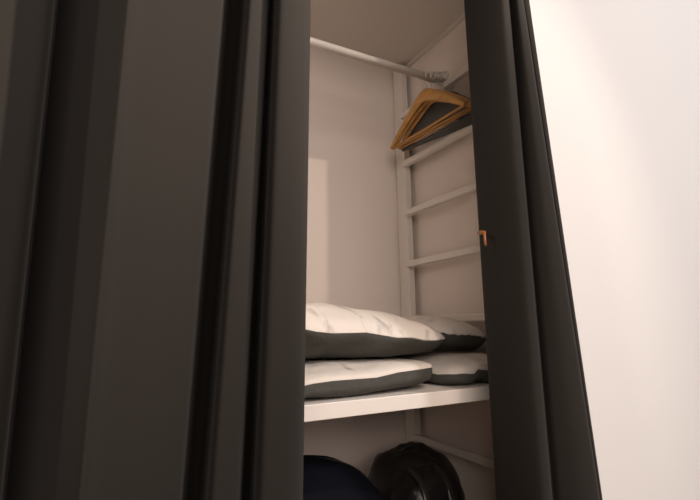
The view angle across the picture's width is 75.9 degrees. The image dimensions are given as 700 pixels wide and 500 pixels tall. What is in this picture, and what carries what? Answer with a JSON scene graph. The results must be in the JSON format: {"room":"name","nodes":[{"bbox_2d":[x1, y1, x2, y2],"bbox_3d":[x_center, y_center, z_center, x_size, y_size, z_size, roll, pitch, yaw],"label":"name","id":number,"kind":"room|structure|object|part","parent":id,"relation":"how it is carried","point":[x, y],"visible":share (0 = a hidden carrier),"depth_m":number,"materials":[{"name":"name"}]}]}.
{"room":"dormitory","nodes":[
{"label":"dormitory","id":0,"kind":"room"},
{"bbox_2d":[304,46,405,476],"bbox_3d":[-0.672,0.167,1.253,2.105,2.015,0.060,4,-11,-28],"label":"wall","id":1,"kind":"structure","parent":0,"point":[353,261],"depth_m":1.64,"materials":[{"name":"beige paint"}]},
{"bbox_2d":[310,0,464,64],"bbox_3d":[-0.533,-0.863,1.133,2.005,0.030,0.600,4,-11,-28],"label":"ceiling","id":2,"kind":"structure","parent":0,"point":[396,31],"depth_m":1.56,"materials":[{"name":"white paint"}]},
{"bbox_2d":[406,20,495,499],"bbox_3d":[0.390,0.182,1.445,0.050,2.015,0.600,4,-11,-28],"label":"wall","id":3,"kind":"structure","parent":0,"point":[454,286],"depth_m":1.51,"materials":[{"name":"beige paint"}]},
{"bbox_2d":[405,13,464,66],"bbox_3d":[0.345,-0.776,1.598,0.012,0.014,0.589,4,-11,-28],"label":"trim","id":4,"kind":"structure","parent":3,"relation":"attached to","point":[461,18],"depth_m":1.64,"materials":[{"name":"white paint"}]},
{"bbox_2d":[529,0,699,499],"bbox_3d":[-0.022,-0.444,0.961,6.000,3.100,0.050,4,-11,-28],"label":"wall","id":5,"kind":"structure","parent":0,"point":[620,79],"depth_m":1.32,"materials":[{"name":"white paint"}]},
{"bbox_2d":[0,0,310,499],"bbox_3d":[-0.335,-0.044,0.547,0.691,2.158,0.245,4,-11,-28],"label":"curtain","id":6,"kind":"object","parent":5,"relation":"hanging from","point":[154,153],"visible":1,"depth_m":0.56,"materials":[{"name":"black fabric"}]},
{"bbox_2d":[464,0,602,499],"bbox_3d":[0.467,0.023,1.017,0.375,2.158,0.160,4,-11,-28],"label":"curtain","id":7,"kind":"object","parent":5,"relation":"hanging from","point":[543,439],"visible":1,"depth_m":0.93,"materials":[{"name":"black fabric"}]},
{"bbox_2d":[477,231,486,245],"bbox_3d":[0.275,-0.025,0.937,0.011,0.040,0.047,-1,-10,1],"label":"curtain hook","id":8,"kind":"object","parent":7,"relation":"attached to","point":[483,233],"visible":1,"depth_m":0.92,"materials":[{"name":"metal"}]},
{"bbox_3d":[0.637,0.898,-0.473,6.000,0.050,4.060,4,-11,-28],"label":"floor","id":9,"kind":"structure","parent":0,"visible":0},
{"bbox_2d":[393,64,493,468],"bbox_3d":[0.332,0.200,1.419,0.035,1.973,0.575,4,-11,-28],"label":"ladder frame","id":10,"kind":"object","parent":9,"relation":"on","point":[403,159],"visible":0.34,"depth_m":1.60,"materials":[{"name":"white paint"}]},
{"bbox_2d":[304,381,489,421],"bbox_3d":[-0.528,0.321,0.900,1.949,0.030,0.560,4,-11,-28],"label":"shelf","id":11,"kind":"object","parent":10,"relation":"on","point":[425,394],"visible":0.02,"depth_m":0.93,"materials":[{"name":"white laminate"}]},
{"bbox_2d":[304,356,431,398],"bbox_3d":[-0.260,0.288,1.030,0.824,0.070,0.508,4,-11,-28],"label":"pillow","id":12,"kind":"object","parent":11,"relation":"on","point":[324,377],"visible":0.18,"depth_m":0.93,"materials":[{"name":"white fabric"}]},
{"bbox_3d":[-0.260,0.275,1.032,0.824,0.044,0.508,4,-11,-28],"label":"panel","id":13,"kind":"part","parent":12,"relation":"part of","materials":[{"name":"white fabric"}]},
{"bbox_2d":[305,303,444,358],"bbox_3d":[-0.144,0.192,1.114,0.769,0.141,0.470,4,-11,-28],"label":"pillow","id":14,"kind":"object","parent":12,"relation":"on","point":[332,331],"visible":0.47,"depth_m":0.97,"materials":[{"name":"white fabric"}]},
{"bbox_3d":[-0.144,0.183,1.115,0.769,0.123,0.470,4,-11,-28],"label":"panel","id":15,"kind":"part","parent":14,"relation":"part of","materials":[{"name":"white fabric"}]},
{"bbox_2d":[392,352,488,384],"bbox_3d":[0.223,0.324,1.283,0.252,0.068,0.480,4,-11,-28],"label":"pillow","id":16,"kind":"object","parent":11,"relation":"on","point":[447,368],"visible":0.52,"depth_m":1.07,"materials":[{"name":"white fabric"}]},
{"bbox_3d":[0.223,0.314,1.285,0.252,0.047,0.480,4,-11,-28],"label":"panel","id":17,"kind":"part","parent":16,"relation":"part of","materials":[{"name":"white fabric"}]},
{"bbox_2d":[402,315,485,351],"bbox_3d":[0.233,0.254,1.381,0.211,0.107,0.400,4,-11,-28],"label":"pillow","id":18,"kind":"object","parent":16,"relation":"on","point":[460,336],"visible":0.59,"depth_m":1.23,"materials":[{"name":"white fabric"}]},
{"bbox_3d":[0.232,0.240,1.384,0.211,0.080,0.400,4,-11,-28],"label":"panel","id":19,"kind":"part","parent":18,"relation":"part of","materials":[{"name":"white fabric"}]},
{"bbox_3d":[0.215,0.240,1.645,0.025,1.973,0.060,4,-11,-28],"label":"post","id":20,"kind":"part","parent":10,"relation":"part of","materials":[{"name":"white paint"}]},
{"bbox_3d":[-1.423,0.049,0.487,0.050,2.015,0.600,4,-11,-28],"label":"wall","id":21,"kind":"structure","parent":0,"visible":0},
{"bbox_2d":[310,37,455,89],"bbox_3d":[-0.529,-0.640,1.095,2.005,0.038,0.038,4,-11,-28],"label":"clothes rod","id":22,"kind":"object","parent":21,"relation":"attached to","point":[316,43],"visible":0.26,"depth_m":1.40,"materials":[{"name":"white metal"}]},
{"bbox_2d":[390,70,466,149],"bbox_3d":[0.242,-0.493,1.494,0.014,0.216,0.405,4,-11,-27],"label":"hanger","id":23,"kind":"object","parent":22,"relation":"hanging from","point":[427,94],"visible":0.96,"depth_m":1.47,"materials":[{"name":"brown wood"}]},
{"bbox_2d":[394,71,470,149],"bbox_3d":[0.258,-0.492,1.498,0.014,0.216,0.405,5,-11,-29],"label":"hanger","id":24,"kind":"object","parent":22,"relation":"hanging from","point":[423,104],"visible":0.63,"depth_m":1.50,"materials":[{"name":"brown wood"}]},
{"bbox_2d":[398,71,470,149],"bbox_3d":[0.275,-0.492,1.500,0.014,0.216,0.405,4,-11,-28],"label":"hanger","id":25,"kind":"object","parent":22,"relation":"hanging from","point":[417,119],"visible":0.41,"depth_m":1.53,"materials":[{"name":"brown wood"}]},
{"bbox_2d":[402,71,471,151],"bbox_3d":[0.284,-0.484,1.503,0.010,0.232,0.396,4,-11,-28],"label":"hanger","id":26,"kind":"object","parent":22,"relation":"hanging from","point":[437,110],"visible":0.47,"depth_m":1.49,"materials":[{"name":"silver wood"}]},
{"bbox_2d":[406,71,471,150],"bbox_3d":[0.296,-0.480,1.506,0.010,0.239,0.397,4,-11,-28],"label":"hanger","id":27,"kind":"object","parent":22,"relation":"hanging from","point":[440,71],"visible":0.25,"depth_m":1.48,"materials":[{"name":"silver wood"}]},
{"bbox_2d":[408,71,471,149],"bbox_3d":[0.290,-0.482,1.504,0.010,0.236,0.397,4,-11,-28],"label":"hanger","id":28,"kind":"object","parent":22,"relation":"hanging from","point":[438,71],"visible":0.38,"depth_m":1.47,"materials":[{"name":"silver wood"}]},
{"bbox_2d":[409,71,471,149],"bbox_3d":[0.302,-0.478,1.507,0.010,0.242,0.398,4,-11,-28],"label":"hanger","id":29,"kind":"object","parent":22,"relation":"hanging from","point":[443,71],"visible":0.2,"depth_m":1.48,"materials":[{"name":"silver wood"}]},
{"bbox_2d":[414,71,471,147],"bbox_3d":[0.309,-0.477,1.508,0.010,0.245,0.398,4,-11,-28],"label":"hanger","id":30,"kind":"object","parent":22,"relation":"hanging from","point":[445,71],"visible":0.14,"depth_m":1.48,"materials":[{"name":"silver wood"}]},
{"bbox_3d":[-0.523,0.891,0.811,1.949,0.026,0.540,4,-11,-28],"label":"shelf","id":31,"kind":"object","parent":21,"relation":"attached to","visible":0},
{"bbox_2d":[303,455,384,499],"bbox_3d":[-0.150,0.684,0.982,0.547,0.426,0.311,4,-11,-28],"label":"duffel bag","id":32,"kind":"object","parent":31,"relation":"on","point":[324,477],"visible":0.43,"depth_m":0.99,"materials":[{"name":"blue fabric"}]},
{"bbox_2d":[368,441,464,499],"bbox_3d":[0.194,0.744,1.242,0.262,0.384,0.339,4,-11,-28],"label":"backpack","id":33,"kind":"object","parent":31,"relation":"on","point":[411,470],"visible":0.98,"depth_m":1.21,"materials":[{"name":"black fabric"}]},
{"bbox_3d":[0.180,0.569,1.296,0.096,0.019,0.020,4,-11,-28],"label":"handle","id":34,"kind":"part","parent":33,"relation":"part of","materials":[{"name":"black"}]}
]}

